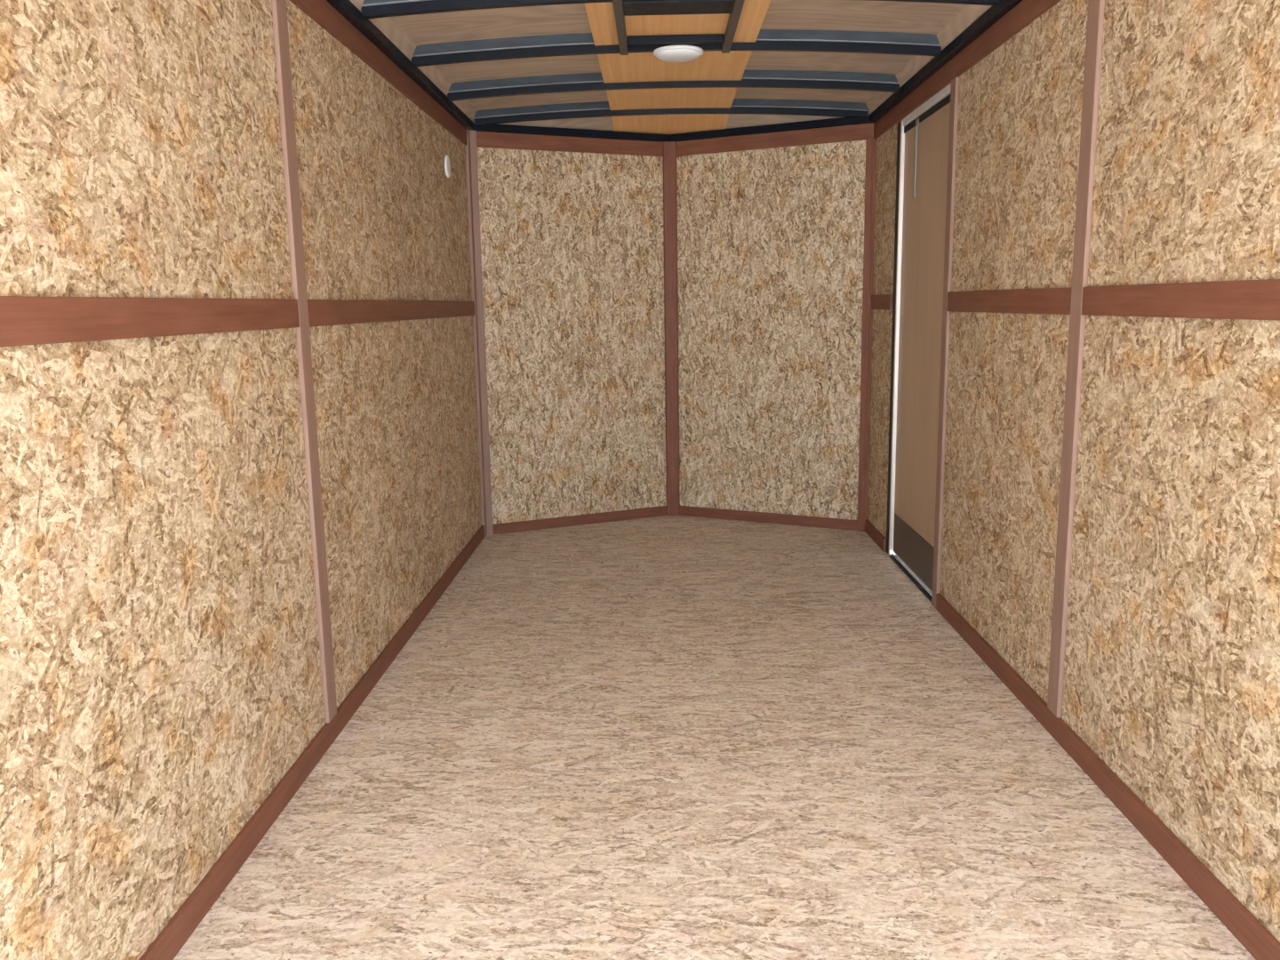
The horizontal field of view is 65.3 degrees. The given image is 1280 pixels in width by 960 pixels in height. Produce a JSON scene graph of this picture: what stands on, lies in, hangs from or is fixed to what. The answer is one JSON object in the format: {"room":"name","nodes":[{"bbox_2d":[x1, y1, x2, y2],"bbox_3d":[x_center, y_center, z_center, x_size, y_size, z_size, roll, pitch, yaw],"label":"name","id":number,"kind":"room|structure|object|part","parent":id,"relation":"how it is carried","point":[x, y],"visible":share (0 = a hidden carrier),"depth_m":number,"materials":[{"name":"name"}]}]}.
{"room":"cargo space","nodes":[
{"label":"cargo space","id":0,"kind":"room"},
{"bbox_2d":[0,0,481,959],"bbox_3d":[-0.873,-0.260,2.313,0.030,2.100,5.317,-1,10,1],"label":"wall","id":1,"kind":"structure","parent":0,"point":[161,674],"depth_m":1.90,"materials":[{"name":"beige wood"}]},
{"bbox_3d":[-0.893,-0.625,1.010,0.010,0.926,2.875,-1,10,1],"label":"flake board panel","id":2,"kind":"part","parent":1,"relation":"part of","materials":[{"name":"beige wood"}]},
{"bbox_2d":[0,296,299,347],"bbox_3d":[-0.875,-0.165,1.073,0.012,0.068,2.842,-1,10,1],"label":"rail","id":3,"kind":"object","parent":1,"relation":"attached to","point":[24,320],"visible":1,"depth_m":1.68,"materials":[{"name":"brown wood"}]},
{"bbox_3d":[-0.876,0.394,1.190,0.010,1.140,2.875,-1,10,1],"label":"flake board panel","id":4,"kind":"part","parent":1,"relation":"part of","materials":[{"name":"beige wood"}]},
{"bbox_2d":[271,0,336,723],"bbox_3d":[-0.848,-0.262,2.535,0.012,1.840,0.070,-1,10,1],"label":"trim","id":5,"kind":"structure","parent":1,"relation":"attached to","point":[279,15],"depth_m":2.51,"materials":[{"name":"brown wood"}]},
{"bbox_2d":[139,525,484,959],"bbox_3d":[-0.837,0.714,2.480,0.012,0.063,5.307,-1,10,1],"label":"baseboard","id":6,"kind":"structure","parent":1,"relation":"attached to","point":[182,924],"depth_m":2.32,"materials":[{"name":"brown wood"}]},
{"bbox_2d":[289,0,467,144],"bbox_3d":[-0.867,-1.165,2.148,0.012,0.073,5.307,-1,10,1],"label":"trim","id":7,"kind":"structure","parent":1,"relation":"attached to","point":[321,12],"depth_m":3.18,"materials":[{"name":"brown wood"}]},
{"bbox_3d":[-0.848,-1.087,3.623,0.010,0.926,2.428,-1,10,1],"label":"flake board panel","id":8,"kind":"part","parent":1,"relation":"part of","materials":[{"name":"beige wood"}]},
{"bbox_2d":[307,299,474,326],"bbox_3d":[-0.830,-0.632,3.711,0.012,0.068,2.375,-1,10,1],"label":"rail","id":9,"kind":"object","parent":1,"relation":"attached to","point":[321,312],"visible":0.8,"depth_m":3.19,"materials":[{"name":"brown wood"}]},
{"bbox_3d":[-0.832,-0.068,3.803,0.010,1.140,2.428,-1,10,1],"label":"flake board panel","id":10,"kind":"part","parent":1,"relation":"part of","materials":[{"name":"beige wood"}]},
{"bbox_2d":[326,0,473,129],"bbox_3d":[-0.853,-1.218,2.132,0.039,0.035,5.295,-1,10,1],"label":"roof rail","id":11,"kind":"object","parent":1,"relation":"attached to","point":[346,8],"visible":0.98,"depth_m":3.35,"materials":[{"name":"black metal"}]},
{"bbox_2d":[444,154,450,177],"bbox_3d":[-0.828,-1.352,4.305,0.010,0.094,0.094,-1,10,1],"label":"wall cap","id":12,"kind":"object","parent":1,"relation":"attached to","point":[447,164],"visible":1,"depth_m":4.28,"materials":[{"name":"white plastic"}]},
{"bbox_2d":[464,128,493,536],"bbox_3d":[-0.790,-0.689,4.913,0.047,1.978,0.064,-1,10,1],"label":"trim","id":13,"kind":"structure","parent":1,"relation":"attached to","point":[471,152],"depth_m":4.90,"materials":[{"name":"brown wood"}]},
{"bbox_2d":[470,123,666,524],"bbox_3d":[-0.329,-0.795,5.150,1.080,2.150,0.030,-5,11,-24],"label":"wall","id":14,"kind":"structure","parent":0,"point":[572,243],"depth_m":5.14,"materials":[{"name":"beige wood"}]},
{"bbox_3d":[-0.341,-1.782,4.967,1.080,0.144,0.010,-5,11,-24],"label":"header panel","id":15,"kind":"part","parent":14,"relation":"part of","materials":[{"name":"black paint"}]},
{"bbox_2d":[476,130,663,156],"bbox_3d":[-0.330,-1.673,4.978,1.070,0.073,0.013,-5,11,-24],"label":"trim","id":16,"kind":"structure","parent":14,"relation":"attached to","point":[492,140],"depth_m":4.96,"materials":[{"name":"brown wood"}]},
{"bbox_2d":[472,122,669,141],"bbox_3d":[-0.324,-1.726,4.964,1.038,0.034,0.024,-5,11,-24],"label":"roof rail","id":17,"kind":"object","parent":14,"relation":"attached to","point":[495,128],"visible":0.88,"depth_m":4.94,"materials":[{"name":"black metal"}]},
{"bbox_2d":[492,505,666,534],"bbox_3d":[-0.300,0.211,5.311,1.070,0.052,0.013,-5,11,-24],"label":"baseboard","id":18,"kind":"structure","parent":14,"relation":"attached to","point":[655,511],"depth_m":5.29,"materials":[{"name":"brown wood"}]},
{"bbox_2d":[663,141,679,515],"bbox_3d":[0.168,-0.781,5.349,0.072,1.976,0.036,-1,10,1],"label":"trim","id":19,"kind":"structure","parent":14,"relation":"attached to","point":[669,148],"depth_m":5.33,"materials":[{"name":"brown wood"}]},
{"bbox_2d":[349,0,991,135],"bbox_3d":[0.103,-1.334,2.339,1.988,0.095,5.774,-1,10,1],"label":"ceiling","id":20,"kind":"structure","parent":0,"point":[947,21],"depth_m":3.81,"materials":[{"name":"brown wood"}]},
{"bbox_2d":[473,98,868,125],"bbox_3d":[0.144,-1.743,4.712,1.860,0.092,0.060,-1,10,1],"label":"bow","id":21,"kind":"object","parent":20,"relation":"attached to","point":[739,106],"visible":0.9,"depth_m":4.71,"materials":[{"name":"black paint"}]},
{"bbox_2d":[447,69,899,101],"bbox_3d":[0.134,-1.640,4.132,1.872,0.093,0.060,-1,10,1],"label":"bow","id":22,"kind":"object","parent":20,"relation":"attached to","point":[751,78],"visible":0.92,"depth_m":4.13,"materials":[{"name":"black paint"}]},
{"bbox_2d":[411,29,941,67],"bbox_3d":[0.124,-1.534,3.528,1.872,0.093,0.060,-1,10,1],"label":"bow","id":23,"kind":"object","parent":20,"relation":"attached to","point":[784,40],"visible":0.88,"depth_m":3.52,"materials":[{"name":"black paint"}]},
{"bbox_2d":[653,44,703,62],"bbox_3d":[0.137,-1.512,3.554,0.180,0.028,0.180,-1,10,1],"label":"dome light","id":24,"kind":"object","parent":23,"relation":"attached to","point":[679,52],"visible":1,"depth_m":3.51,"materials":[{"name":"white plastic"}]},
{"bbox_2d":[612,0,744,55],"bbox_3d":[0.119,-1.475,3.229,0.390,0.027,0.676,-1,10,1],"label":"ceiling vent","id":25,"kind":"object","parent":20,"relation":"in","point":[621,9],"visible":1,"depth_m":3.07,"materials":[{"name":"black paint"}]},
{"bbox_2d":[361,0,999,19],"bbox_3d":[0.114,-1.427,2.925,1.872,0.093,0.060,-1,10,1],"label":"bow","id":26,"kind":"object","parent":20,"relation":"attached to","point":[371,9],"visible":1,"depth_m":2.94,"materials":[{"name":"black paint"}]},
{"bbox_2d":[173,514,1255,959],"bbox_3d":[0.136,0.705,2.709,1.988,0.030,5.794,-1,10,1],"label":"floor","id":27,"kind":"structure","parent":0,"point":[679,737],"depth_m":2.37,"materials":[{"name":"beige wood"}]},
{"bbox_2d":[676,117,875,519],"bbox_3d":[0.657,-0.808,5.131,1.080,2.150,0.030,4,11,26],"label":"wall","id":28,"kind":"structure","parent":0,"point":[771,241],"depth_m":5.11,"materials":[{"name":"beige wood"}]},
{"bbox_2d":[680,505,857,530],"bbox_3d":[0.659,0.199,5.292,1.070,0.052,0.013,4,11,26],"label":"baseboard","id":29,"kind":"structure","parent":28,"relation":"attached to","point":[684,510],"depth_m":5.27,"materials":[{"name":"brown wood"}]},
{"bbox_2d":[669,114,870,141],"bbox_3d":[0.622,-1.738,4.946,1.038,0.034,0.025,4,11,26],"label":"roof rail","id":30,"kind":"object","parent":28,"relation":"attached to","point":[844,121],"visible":0.94,"depth_m":4.92,"materials":[{"name":"black metal"}]},
{"bbox_2d":[676,122,874,156],"bbox_3d":[0.629,-1.685,4.959,1.070,0.073,0.013,4,11,26],"label":"trim","id":31,"kind":"structure","parent":28,"relation":"attached to","point":[862,132],"depth_m":4.93,"materials":[{"name":"brown wood"}]},
{"bbox_3d":[0.637,-1.794,4.948,1.080,0.144,0.010,4,11,26],"label":"header panel","id":32,"kind":"part","parent":28,"relation":"part of","materials":[{"name":"black paint"}]},
{"bbox_2d":[857,138,876,531],"bbox_3d":[1.113,-0.679,4.897,0.049,1.903,0.017,4,11,26],"label":"trim","id":33,"kind":"structure","parent":28,"relation":"attached to","point":[870,144],"depth_m":4.88,"materials":[{"name":"brown wood"}]},
{"bbox_2d":[867,0,1279,942],"bbox_3d":[1.104,-0.285,2.275,0.030,2.100,5.317,-1,10,1],"label":"wall","id":34,"kind":"structure","parent":0,"point":[1172,677],"depth_m":2.19,"materials":[{"name":"beige wood"}]},
{"bbox_2d":[864,519,886,551],"bbox_3d":[1.140,0.265,4.844,0.012,0.063,0.430,-1,10,1],"label":"baseboard","id":35,"kind":"structure","parent":34,"relation":"attached to","point":[873,532],"depth_m":4.79,"materials":[{"name":"brown wood"}]},
{"bbox_3d":[1.142,-0.267,4.750,0.010,1.140,0.428,-1,10,1],"label":"flake board panel","id":36,"kind":"part","parent":34,"relation":"part of","materials":[{"name":"beige wood"}]},
{"bbox_2d":[871,294,892,310],"bbox_3d":[1.122,-0.828,4.643,0.012,0.068,0.405,-1,10,1],"label":"rail","id":37,"kind":"object","parent":34,"relation":"attached to","point":[883,301],"visible":1,"depth_m":4.60,"materials":[{"name":"brown wood"}]},
{"bbox_3d":[1.126,-1.286,4.570,0.010,0.926,0.428,-1,10,1],"label":"flake board panel","id":38,"kind":"part","parent":34,"relation":"part of","materials":[{"name":"beige wood"}]},
{"bbox_2d":[885,82,951,601],"bbox_3d":[1.138,-0.531,4.054,0.045,1.905,0.847,-1,10,1],"label":"door","id":39,"kind":"structure","parent":34,"relation":"in","point":[923,134],"depth_m":4.06,"materials":[{"name":"brown plywood"},{"name":"bright aluminium"},{"name":"black rubber"}]},
{"bbox_3d":[1.143,0.404,4.184,0.004,0.005,0.737,-1,10,1],"label":"sill plate","id":40,"kind":"part","parent":39,"relation":"part of","materials":[{"name":"silver metal"}]},
{"bbox_3d":[1.141,0.296,4.155,0.003,0.173,0.716,-1,10,1],"label":"kick plate","id":41,"kind":"part","parent":39,"relation":"part of","materials":[{"name":"brown metal"}]},
{"bbox_2d":[931,77,959,608],"bbox_3d":[1.107,-0.455,3.628,0.012,1.903,0.060,-1,10,1],"label":"trim","id":42,"kind":"structure","parent":34,"relation":"attached to","point":[955,83],"depth_m":3.60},
{"bbox_2d":[869,0,1022,121],"bbox_3d":[1.054,-1.242,2.096,0.039,0.035,5.295,-1,10,1],"label":"roof rail","id":43,"kind":"object","parent":34,"relation":"attached to","point":[994,13],"visible":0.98,"depth_m":3.44,"materials":[{"name":"black metal"}]},
{"bbox_2d":[873,0,1060,138],"bbox_3d":[1.069,-1.189,2.111,0.012,0.073,5.307,-1,10,1],"label":"trim","id":44,"kind":"structure","parent":34,"relation":"attached to","point":[1026,12],"depth_m":3.27,"materials":[{"name":"brown wood"}]},
{"bbox_3d":[1.115,0.017,3.146,0.010,1.140,1.171,-1,10,1],"label":"flake board panel","id":45,"kind":"part","parent":34,"relation":"part of","materials":[{"name":"beige wood"}]},
{"bbox_2d":[947,287,1071,314],"bbox_3d":[1.095,-0.543,3.034,0.012,0.068,1.076,-1,10,1],"label":"rail","id":46,"kind":"object","parent":34,"relation":"attached to","point":[1042,300],"visible":0.84,"depth_m":2.90,"materials":[{"name":"brown wood"}]},
{"bbox_3d":[1.099,-1.002,2.966,0.010,0.926,1.171,-1,10,1],"label":"flake board panel","id":47,"kind":"part","parent":34,"relation":"part of","materials":[{"name":"beige wood"}]},
{"bbox_2d":[1047,0,1104,717],"bbox_3d":[1.087,-0.286,2.497,0.012,1.840,0.070,-1,10,1],"label":"trim","id":48,"kind":"structure","parent":34,"relation":"attached to","point":[1095,14],"depth_m":2.48,"materials":[{"name":"brown wood"}]},
{"bbox_2d":[936,592,1279,959],"bbox_3d":[1.088,0.804,1.794,0.012,0.063,3.990,-1,10,1],"label":"baseboard","id":49,"kind":"structure","parent":34,"relation":"attached to","point":[1241,923],"depth_m":2.19,"materials":[{"name":"brown wood"}]},
{"bbox_3d":[1.081,0.370,1.153,0.010,1.140,2.875,-1,10,1],"label":"flake board panel","id":50,"kind":"part","parent":34,"relation":"part of","materials":[{"name":"beige wood"}]},
{"bbox_2d":[1081,279,1279,320],"bbox_3d":[1.061,-0.189,1.036,0.012,0.068,2.842,-1,10,1],"label":"rail","id":51,"kind":"object","parent":34,"relation":"attached to","point":[1248,300],"visible":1,"depth_m":1.94,"materials":[{"name":"brown wood"}]},
{"bbox_3d":[1.065,-0.649,0.973,0.010,0.926,2.875,-1,10,1],"label":"flake board panel","id":52,"kind":"part","parent":34,"relation":"part of","materials":[{"name":"beige wood"}]}
]}

